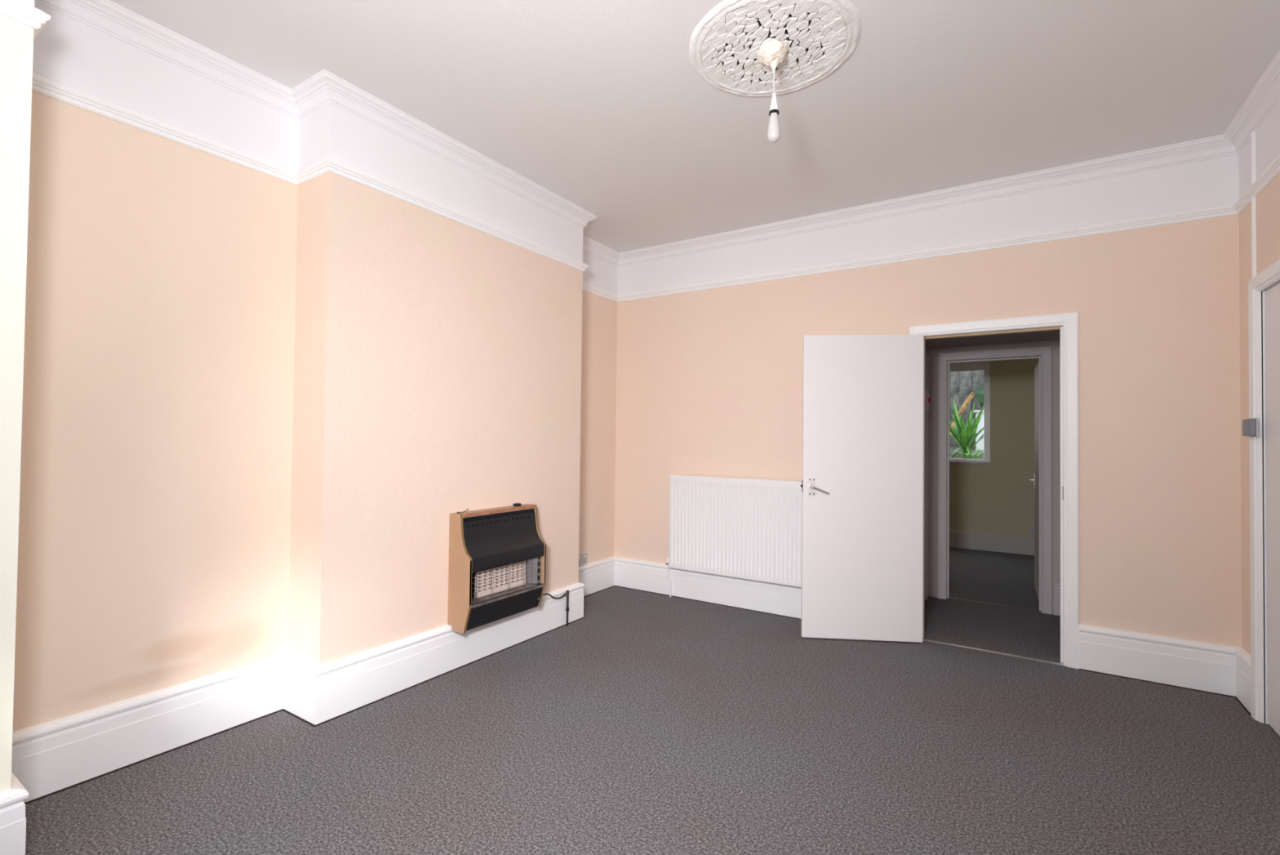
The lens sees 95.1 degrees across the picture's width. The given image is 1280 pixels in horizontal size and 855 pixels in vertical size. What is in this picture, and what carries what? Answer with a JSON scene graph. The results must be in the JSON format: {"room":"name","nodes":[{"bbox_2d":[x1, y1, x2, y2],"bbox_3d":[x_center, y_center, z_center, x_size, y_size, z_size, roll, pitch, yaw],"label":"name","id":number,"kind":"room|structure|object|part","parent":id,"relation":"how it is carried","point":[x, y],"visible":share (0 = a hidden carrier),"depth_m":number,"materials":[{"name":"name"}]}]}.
{"room":"empty living room","nodes":[
{"label":"empty living room","id":0,"kind":"room"},
{"bbox_2d":[0,0,34,791],"bbox_3d":[-2.523,-0.165,1.127,0.573,2.918,1.763,0,-1,33],"label":"wall","id":1,"kind":"structure","parent":0,"point":[16,38],"depth_m":1.69,"materials":[{"name":"beige paint"}]},
{"bbox_2d":[0,0,51,39],"bbox_3d":[-2.440,-1.228,1.118,0.483,0.062,1.793,0,-1,33],"label":"trim","id":2,"kind":"structure","parent":1,"relation":"attached to","point":[17,11],"depth_m":1.70,"materials":[{"name":"white paint"}]},
{"bbox_2d":[12,2,299,731],"bbox_3d":[-1.969,-0.136,2.405,0.120,2.918,1.226,0,-1,33],"label":"wall","id":3,"kind":"structure","parent":0,"point":[155,487],"depth_m":2.33,"materials":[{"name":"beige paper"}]},
{"bbox_2d":[31,73,297,185],"bbox_3d":[-1.894,-1.200,2.383,0.030,0.062,0.986,0,-1,33],"label":"trim","id":4,"kind":"structure","parent":3,"relation":"attached to","point":[41,85],"depth_m":2.32,"materials":[{"name":"white paint"}]},
{"bbox_2d":[34,0,299,120],"bbox_3d":[-1.871,-1.529,2.376,0.076,0.091,0.986,0,-1,33],"label":"trim","id":5,"kind":"structure","parent":3,"relation":"attached to","point":[108,17],"depth_m":2.37,"materials":[{"name":"white paint"}]},
{"bbox_2d":[0,555,615,854],"bbox_3d":[-1.487,1.188,2.648,0.542,0.250,5.500,0,-1,33],"label":"baseboard","id":6,"kind":"structure","parent":3,"relation":"attached to","point":[51,756],"depth_m":2.58,"materials":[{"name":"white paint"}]},
{"bbox_2d":[287,103,582,665],"bbox_3d":[-1.112,-0.106,3.533,0.453,2.918,1.839,0,-1,33],"label":"wall","id":7,"kind":"structure","parent":0,"point":[437,358],"depth_m":3.02,"materials":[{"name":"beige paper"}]},
{"bbox_2d":[294,157,588,271],"bbox_3d":[-1.037,-1.170,3.511,0.363,0.062,1.899,0,-1,33],"label":"trim","id":8,"kind":"structure","parent":7,"relation":"attached to","point":[326,166],"depth_m":3.05,"materials":[{"name":"white paint"}]},
{"bbox_2d":[291,69,598,227],"bbox_3d":[-1.014,-1.499,3.504,0.409,0.091,1.990,0,-1,33],"label":"trim","id":9,"kind":"structure","parent":7,"relation":"attached to","point":[324,88],"depth_m":3.02,"materials":[{"name":"white paint"}]},
{"bbox_2d":[447,502,546,633],"bbox_3d":[-0.816,0.786,3.415,0.172,0.652,0.600,0,-1,33],"label":"fire","id":10,"kind":"object","parent":7,"relation":"attached to","point":[497,567],"visible":1,"depth_m":3.32,"materials":[{"name":"beige paint"}]},
{"bbox_3d":[-0.975,0.789,3.169,0.172,0.635,0.012,0,-1,33],"label":"panel","id":11,"kind":"part","parent":10,"relation":"part of","materials":[{"name":"beige paint"}]},
{"bbox_3d":[-0.941,0.789,3.147,0.090,0.635,0.014,0,-1,33],"label":"edge trim","id":12,"kind":"part","parent":10,"relation":"part of","materials":[{"name":"brown wood"}]},
{"bbox_3d":[-0.848,0.484,3.443,0.088,0.011,0.574,0,-1,33],"label":"panel","id":13,"kind":"part","parent":10,"relation":"part of","materials":[{"name":"beige paint"}]},
{"bbox_3d":[-0.830,0.862,3.426,0.006,0.176,0.384,0,-1,33],"label":"burner","id":14,"kind":"part","parent":10,"relation":"part of","materials":[{"name":"white ceramic"}]},
{"bbox_3d":[-0.812,0.488,3.420,0.007,0.021,0.570,0,-1,33],"label":"trim","id":15,"kind":"part","parent":10,"relation":"part of","materials":[{"name":"brown wood"}]},
{"bbox_2d":[471,582,543,608],"bbox_3d":[-0.798,0.962,3.399,0.116,0.024,0.572,0,-1,33],"label":"tray","id":16,"kind":"object","parent":10,"relation":"on","point":[513,591],"depth_m":3.37,"materials":[{"name":"metal"}]},
{"bbox_3d":[-0.753,0.473,3.589,0.034,0.017,0.045,0,-1,33],"label":"control knob","id":17,"kind":"part","parent":10,"relation":"part of","materials":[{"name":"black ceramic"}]},
{"bbox_3d":[-0.658,0.801,3.661,0.172,0.635,0.012,0,-1,33],"label":"panel","id":18,"kind":"part","parent":10,"relation":"part of","materials":[{"name":"beige paint"}]},
{"bbox_3d":[-0.622,0.801,3.641,0.090,0.635,0.010,0,-1,33],"label":"edge trim","id":19,"kind":"part","parent":10,"relation":"part of","materials":[{"name":"brown wood"}]},
{"bbox_2d":[542,589,568,625],"bbox_3d":[-0.589,1.213,3.828,0.019,0.283,0.396,0,-1,30],"label":"gas pipe","id":20,"kind":"object","parent":10,"relation":"attached to","point":[566,593],"visible":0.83,"depth_m":3.98,"materials":[{"name":"black metal"}]},
{"bbox_2d":[578,251,617,564],"bbox_3d":[-0.507,-0.077,4.779,0.120,2.918,1.152,0,-1,33],"label":"wall","id":21,"kind":"structure","parent":0,"point":[599,313],"depth_m":4.92,"materials":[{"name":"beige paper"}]},
{"bbox_2d":[578,552,586,565],"bbox_3d":[-0.472,1.064,4.711,0.012,0.086,0.146,0,-1,33],"label":"wall socket","id":22,"kind":"object","parent":21,"relation":"attached to","point":[583,557],"visible":0.74,"depth_m":4.72,"materials":[{"name":"grey plastic"}]},
{"bbox_2d":[582,282,618,302],"bbox_3d":[-0.432,-1.141,4.757,0.030,0.062,0.912,0,-1,33],"label":"trim","id":23,"kind":"structure","parent":21,"relation":"attached to","point":[585,286],"depth_m":4.90,"materials":[{"name":"white paint"}]},
{"bbox_2d":[582,235,620,266],"bbox_3d":[-0.409,-1.470,4.750,0.076,0.091,0.912,0,-1,33],"label":"trim","id":24,"kind":"structure","parent":21,"relation":"attached to","point":[591,246],"depth_m":4.88,"materials":[{"name":"white paint"}]},
{"bbox_2d":[25,546,1279,854],"bbox_3d":[0.977,1.404,3.352,4.156,0.100,9.600,0,-1,33],"label":"floor","id":25,"kind":"structure","parent":0,"point":[645,722],"depth_m":2.35,"materials":[{"name":"grey carpet"}]},
{"bbox_2d":[109,0,1279,252],"bbox_3d":[-0.034,-1.614,1.782,4.156,0.100,5.740,0,-1,33],"label":"ceiling","id":26,"kind":"structure","parent":0,"point":[602,105],"depth_m":2.65,"materials":[{"name":"white paint"}]},
{"bbox_2d":[688,0,862,97],"bbox_3d":[0.539,-1.525,2.381,0.680,0.097,0.680,0,-1,18],"label":"ceiling rose","id":27,"kind":"object","parent":26,"relation":"attached to","point":[733,47],"visible":0.94,"depth_m":2.33,"materials":[{"name":"paint"}]},
{"bbox_2d":[767,57,780,142],"bbox_3d":[0.545,-1.335,2.384,0.060,0.351,0.060,0,-1,33],"label":"pendant light","id":28,"kind":"object","parent":27,"relation":"hanging from","point":[774,130],"visible":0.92,"depth_m":2.37,"materials":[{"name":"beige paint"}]},
{"bbox_3d":[0.545,-1.218,2.381,0.052,0.116,0.052,0,-1,33],"label":"bulb","id":29,"kind":"part","parent":28,"relation":"part of","materials":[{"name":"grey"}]},
{"bbox_2d":[614,154,1241,647],"bbox_3d":[1.470,-0.066,4.119,4.159,2.918,0.120,0,-1,33],"label":"wall","id":30,"kind":"structure","parent":0,"point":[709,382],"depth_m":3.40,"materials":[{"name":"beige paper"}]},
{"bbox_2d":[614,555,801,619],"bbox_3d":[0.758,1.246,4.454,2.359,0.250,0.032,0,-1,33],"label":"baseboard","id":31,"kind":"structure","parent":30,"relation":"attached to","point":[642,575],"depth_m":4.58,"materials":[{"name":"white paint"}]},
{"bbox_2d":[666,474,801,596],"bbox_3d":[0.730,0.877,4.441,1.204,0.987,0.100,0,-1,33],"label":"radiator","id":32,"kind":"object","parent":30,"relation":"attached to","point":[738,527],"visible":0.97,"depth_m":4.39,"materials":[{"name":"white metal"}]},
{"bbox_2d":[800,334,924,642],"bbox_3d":[1.429,0.380,3.768,0.769,1.954,0.123,1,-1,6],"label":"door","id":33,"kind":"structure","parent":30,"relation":"in","point":[862,485],"depth_m":3.75,"materials":[{"name":"white paint"}]},
{"bbox_3d":[1.111,0.383,3.785,0.043,0.112,0.004,1,-1,6],"label":"handle plate","id":34,"kind":"part","parent":33,"relation":"part of","materials":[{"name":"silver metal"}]},
{"bbox_3d":[1.151,0.398,3.756,0.118,0.059,0.047,1,-1,6],"label":"lever","id":35,"kind":"part","parent":33,"relation":"part of","materials":[{"name":"silver metal"}]},
{"bbox_2d":[617,134,1237,266],"bbox_3d":[1.433,-1.461,4.061,3.919,0.091,0.076,0,-1,33],"label":"trim","id":36,"kind":"structure","parent":30,"relation":"attached to","point":[1216,146],"depth_m":3.68,"materials":[{"name":"white paint"}]},
{"bbox_2d":[617,203,1237,302],"bbox_3d":[1.441,-1.131,4.074,3.919,0.062,0.030,0,-1,33],"label":"trim","id":37,"kind":"structure","parent":30,"relation":"attached to","point":[1222,211],"depth_m":3.68,"materials":[{"name":"white paint"}]},
{"bbox_2d":[922,638,1063,665],"bbox_3d":[2.133,1.370,3.586,0.750,0.004,0.032,0,-1,33],"label":"trim","id":38,"kind":"structure","parent":30,"relation":"attached to","point":[923,639],"depth_m":3.56,"materials":[{"name":"silver metal"}]},
{"bbox_2d":[909,311,1079,668],"bbox_3d":[2.176,0.355,3.653,0.894,2.036,0.170,0,-1,33],"label":"trim","id":39,"kind":"structure","parent":30,"relation":"attached to","point":[1067,323],"depth_m":3.38,"materials":[{"name":"white paint"}]},
{"bbox_3d":[1.791,0.353,3.815,0.070,2.036,0.025,0,-1,33],"label":"architrave","id":40,"kind":"part","parent":39,"relation":"part of","materials":[{"name":"white paint"}]},
{"bbox_3d":[2.148,-0.629,3.609,0.894,0.070,0.025,0,-1,33],"label":"architrave","id":41,"kind":"part","parent":39,"relation":"part of","materials":[{"name":"white paint"}]},
{"bbox_3d":[2.483,0.354,3.369,0.070,2.036,0.025,0,-1,33],"label":"architrave","id":42,"kind":"part","parent":39,"relation":"part of","materials":[{"name":"white paint"}]},
{"bbox_2d":[1053,580,1060,615],"bbox_3d":[2.997,1.261,3.815,0.450,0.250,1.080,0,-1,33],"label":"baseboard","id":43,"kind":"structure","parent":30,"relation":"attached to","point":[1056,584],"depth_m":4.36,"materials":[{"name":"grey paint"}]},
{"bbox_2d":[1079,623,1239,696],"bbox_3d":[2.780,1.247,3.151,0.668,0.250,0.032,0,-1,33],"label":"baseboard","id":44,"kind":"structure","parent":30,"relation":"attached to","point":[1185,663],"depth_m":3.14,"materials":[{"name":"white paint"}]},
{"bbox_2d":[1079,668,1251,715],"bbox_3d":[2.697,1.366,3.048,0.641,0.006,0.235,0,-1,33],"label":"trim","id":45,"kind":"structure","parent":30,"relation":"attached to","point":[1236,697],"depth_m":3.09,"materials":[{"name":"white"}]},
{"bbox_2d":[924,329,1059,348],"bbox_3d":[2.654,-0.709,4.085,1.520,0.080,1.080,0,-1,33],"label":"ceiling","id":46,"kind":"structure","parent":0,"point":[1045,335],"depth_m":4.42,"materials":[{"name":"grey paint"}]},
{"bbox_2d":[927,339,1060,613],"bbox_3d":[2.426,0.108,4.914,3.000,2.620,0.100,0,-1,33],"label":"wall","id":47,"kind":"structure","parent":0,"point":[932,353],"depth_m":4.80,"materials":[{"name":"beige paint"}]},
{"bbox_2d":[948,596,1039,610],"bbox_3d":[2.796,1.397,4.643,0.636,0.003,0.024,0,-1,33],"label":"trim","id":48,"kind":"structure","parent":47,"relation":"attached to","point":[948,597],"depth_m":4.63,"materials":[{"name":"grey"}]},
{"bbox_2d":[937,345,1052,613],"bbox_3d":[2.804,0.391,4.654,0.776,2.015,0.135,0,-1,33],"label":"trim","id":49,"kind":"structure","parent":47,"relation":"attached to","point":[1044,353],"depth_m":4.56,"materials":[{"name":"grey paint"}]},
{"bbox_3d":[2.477,0.389,4.799,0.070,2.015,0.025,0,-1,33],"label":"architrave","id":50,"kind":"part","parent":49,"relation":"part of","materials":[{"name":"grey paint"}]},
{"bbox_3d":[2.785,-0.583,4.625,0.776,0.070,0.025,0,-1,33],"label":"architrave","id":51,"kind":"part","parent":49,"relation":"part of","materials":[{"name":"grey paint"}]},
{"bbox_3d":[3.071,0.389,4.417,0.070,2.015,0.025,0,-1,33],"label":"architrave","id":52,"kind":"part","parent":49,"relation":"part of","materials":[{"name":"grey paint"}]},
{"bbox_2d":[1026,361,1039,600],"bbox_3d":[3.280,0.434,4.851,0.097,1.925,0.707,0,-1,31],"label":"door","id":53,"kind":"structure","parent":47,"relation":"in","point":[1036,474],"depth_m":4.89,"materials":[{"name":"grey paint"}]},
{"bbox_3d":[3.437,0.453,5.099,0.009,0.110,0.040,0,-1,33],"label":"handle plate","id":54,"kind":"part","parent":53,"relation":"part of","materials":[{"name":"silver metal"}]},
{"bbox_2d":[949,358,1039,537],"bbox_3d":[3.833,0.165,7.189,3.100,2.620,0.110,0,-1,33],"label":"wall","id":55,"kind":"structure","parent":0,"point":[997,497],"depth_m":6.85,"materials":[{"name":"beige paint"}]},
{"bbox_2d":[949,361,991,464],"bbox_3d":[3.695,-0.176,7.250,1.142,1.220,0.110,0,-1,33],"label":"window","id":56,"kind":"structure","parent":55,"relation":"in","point":[980,366],"depth_m":6.99,"materials":[{"name":"white paint"}]},
{"bbox_3d":[3.675,0.421,7.219,1.142,0.025,0.060,0,-1,33],"label":"sill","id":57,"kind":"part","parent":56,"relation":"part of","materials":[{"name":"grey paint"}]},
{"bbox_2d":[949,529,1034,555],"bbox_3d":[3.784,1.353,7.113,2.900,0.200,0.020,0,-1,33],"label":"baseboard","id":58,"kind":"structure","parent":55,"relation":"attached to","point":[957,539],"depth_m":6.87,"materials":[{"name":"grey paint"}]},
{"bbox_2d":[1028,525,1034,533],"bbox_3d":[4.503,1.163,6.659,0.130,0.080,0.012,0,-1,33],"label":"wall socket","id":59,"kind":"object","parent":55,"relation":"attached to","point":[1031,528],"visible":0.48,"depth_m":6.68,"materials":[{"name":"grey plastic"}]},
{"bbox_2d":[1238,101,1279,654],"bbox_3d":[1.645,-0.125,0.663,0.120,2.918,5.500,0,-1,33],"label":"wall","id":60,"kind":"structure","parent":0,"point":[1268,135],"depth_m":2.90,"materials":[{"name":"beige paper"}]},
{"bbox_2d":[1235,647,1251,713],"bbox_3d":[2.985,1.244,2.882,0.032,0.250,0.262,0,-1,33],"label":"baseboard","id":61,"kind":"structure","parent":60,"relation":"attached to","point":[1242,664],"depth_m":2.88,"materials":[{"name":"white paint"}]},
{"bbox_2d":[1242,417,1257,436],"bbox_3d":[2.876,0.000,2.760,0.030,0.088,0.106,0,-1,33],"label":"light switch","id":62,"kind":"object","parent":60,"relation":"attached to","point":[1250,426],"visible":1,"depth_m":2.72,"materials":[{"name":"grey plastic"}]},
{"bbox_2d":[1222,48,1279,154],"bbox_3d":[1.579,-1.518,0.741,0.076,0.091,5.500,0,-1,33],"label":"trim","id":63,"kind":"structure","parent":60,"relation":"attached to","point":[1264,95],"depth_m":2.69,"materials":[{"name":"white paint"}]},
{"bbox_2d":[1250,131,1256,279],"bbox_3d":[2.943,-0.030,2.800,0.013,2.793,0.025,0,-1,33],"label":"trim","id":64,"kind":"structure","parent":60,"relation":"attached to","point":[1253,163],"depth_m":2.81,"materials":[{"name":"white paint"}]},
{"bbox_2d":[1232,154,1279,214],"bbox_3d":[1.595,-1.189,0.722,0.030,0.062,5.500,0,-1,33],"label":"trim","id":65,"kind":"structure","parent":60,"relation":"attached to","point":[1273,170],"depth_m":2.72,"materials":[{"name":"white paint"}]},
{"bbox_2d":[1248,259,1279,724],"bbox_3d":[2.728,0.321,2.373,0.152,2.072,0.909,0,-1,33],"label":"trim","id":66,"kind":"structure","parent":60,"relation":"attached to","point":[1269,277],"depth_m":2.73,"materials":[{"name":"white paint"}]},
{"bbox_3d":[2.904,0.330,2.757,0.032,2.072,0.072,0,-1,33],"label":"architrave","id":67,"kind":"part","parent":66,"relation":"part of","materials":[{"name":"white paint"}]},
{"bbox_3d":[2.689,-0.679,2.423,0.032,0.072,0.909,0,-1,33],"label":"architrave","id":68,"kind":"part","parent":66,"relation":"part of","materials":[{"name":"white paint"}]},
{"bbox_2d":[1264,283,1279,735],"bbox_3d":[2.711,0.355,2.383,0.036,1.991,0.759,0,-1,33],"label":"door","id":69,"kind":"structure","parent":60,"relation":"in","point":[1272,296],"depth_m":2.64,"materials":[{"name":"white paint"}]},
{"bbox_3d":[2.049,0.368,4.448,0.110,2.075,1.080,0,-1,33],"label":"wall","id":70,"kind":"structure","parent":0,"visible":0},
{"bbox_2d":[924,351,928,599],"bbox_3d":[2.135,0.392,4.460,0.022,1.990,0.835,0,-1,33],"label":"trim","id":71,"kind":"structure","parent":70,"relation":"attached to","point":[926,356],"depth_m":4.75,"materials":[{"name":"grey paint"}]},
{"bbox_3d":[2.126,-0.569,4.446,0.022,0.070,0.760,0,-1,33],"label":"architrave","id":72,"kind":"part","parent":71,"relation":"part of","materials":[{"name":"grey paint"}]},
{"bbox_2d":[924,390,930,410],"bbox_3d":[2.314,-0.217,4.717,0.044,0.160,0.065,0,-1,33],"label":"light switch","id":73,"kind":"object","parent":70,"relation":"attached to","point":[927,399],"visible":0.73,"depth_m":4.69,"materials":[{"name":"white plastic"}]},
{"label":"outside","id":74,"kind":"structure","parent":0,"visible":0},
{"bbox_2d":[949,447,983,458],"bbox_3d":[5.256,0.858,9.306,10.000,1.300,5.020,0,-1,33],"label":"garden bed","id":75,"kind":"object","parent":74,"point":[958,455],"depth_m":8.14,"materials":[{"name":"soil"}]},
{"bbox_2d":[949,445,965,457],"bbox_3d":[3.938,0.324,7.525,0.469,0.279,0.409,1,-1,-32],"label":"leaf plant","id":76,"kind":"object","parent":75,"relation":"on","point":[953,455],"visible":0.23,"depth_m":7.53,"materials":[{"name":"green plant"}]},
{"bbox_2d":[949,391,975,441],"bbox_3d":[4.593,-0.035,8.426,0.415,0.948,0.061,0,-1,25],"label":"branch","id":77,"kind":"object","parent":75,"relation":"on","point":[971,396],"visible":0.49,"depth_m":8.39,"materials":[{"name":"brown plant"}]},
{"bbox_2d":[949,408,975,438],"bbox_3d":[4.896,0.012,8.757,0.620,0.607,0.467,0,-1,33],"label":"leaf plant","id":78,"kind":"object","parent":75,"relation":"on","point":[951,422],"visible":0.09,"depth_m":8.82,"materials":[{"name":"green plant"}]},
{"bbox_2d":[949,370,983,447],"bbox_3d":[4.352,-0.546,9.609,4.150,1.950,0.070,0,-1,33],"label":"fence","id":79,"kind":"object","parent":75,"relation":"on","point":[962,384],"visible":0.02,"depth_m":9.12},
{"bbox_2d":[949,396,983,454],"bbox_3d":[4.421,-0.027,7.867,0.830,0.802,0.991,0,-1,33],"label":"leaf plant","id":80,"kind":"object","parent":75,"relation":"on","point":[966,434],"visible":0.77,"depth_m":7.83,"materials":[{"name":"green plant"}]},
{"bbox_2d":[954,446,983,458],"bbox_3d":[4.186,0.350,7.370,0.422,0.226,0.295,1,-1,2],"label":"leaf plant","id":81,"kind":"object","parent":75,"relation":"on","point":[975,455],"visible":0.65,"depth_m":7.34,"materials":[{"name":"green plant"}]},
{"bbox_2d":[973,409,983,449],"bbox_3d":[5.490,0.069,8.081,1.540,0.640,0.180,0,-1,33],"label":"wall","id":82,"kind":"structure","parent":75,"relation":"on","point":[980,443],"depth_m":8.39,"materials":[{"name":"white paint"}]},
{"bbox_2d":[974,384,983,407],"bbox_3d":[5.485,-0.348,8.492,1.099,1.158,0.402,0,-1,33],"label":"bush","id":83,"kind":"object","parent":75,"relation":"on","point":[979,393],"visible":0.02,"depth_m":8.71,"materials":[{"name":"green plant"}]}
]}

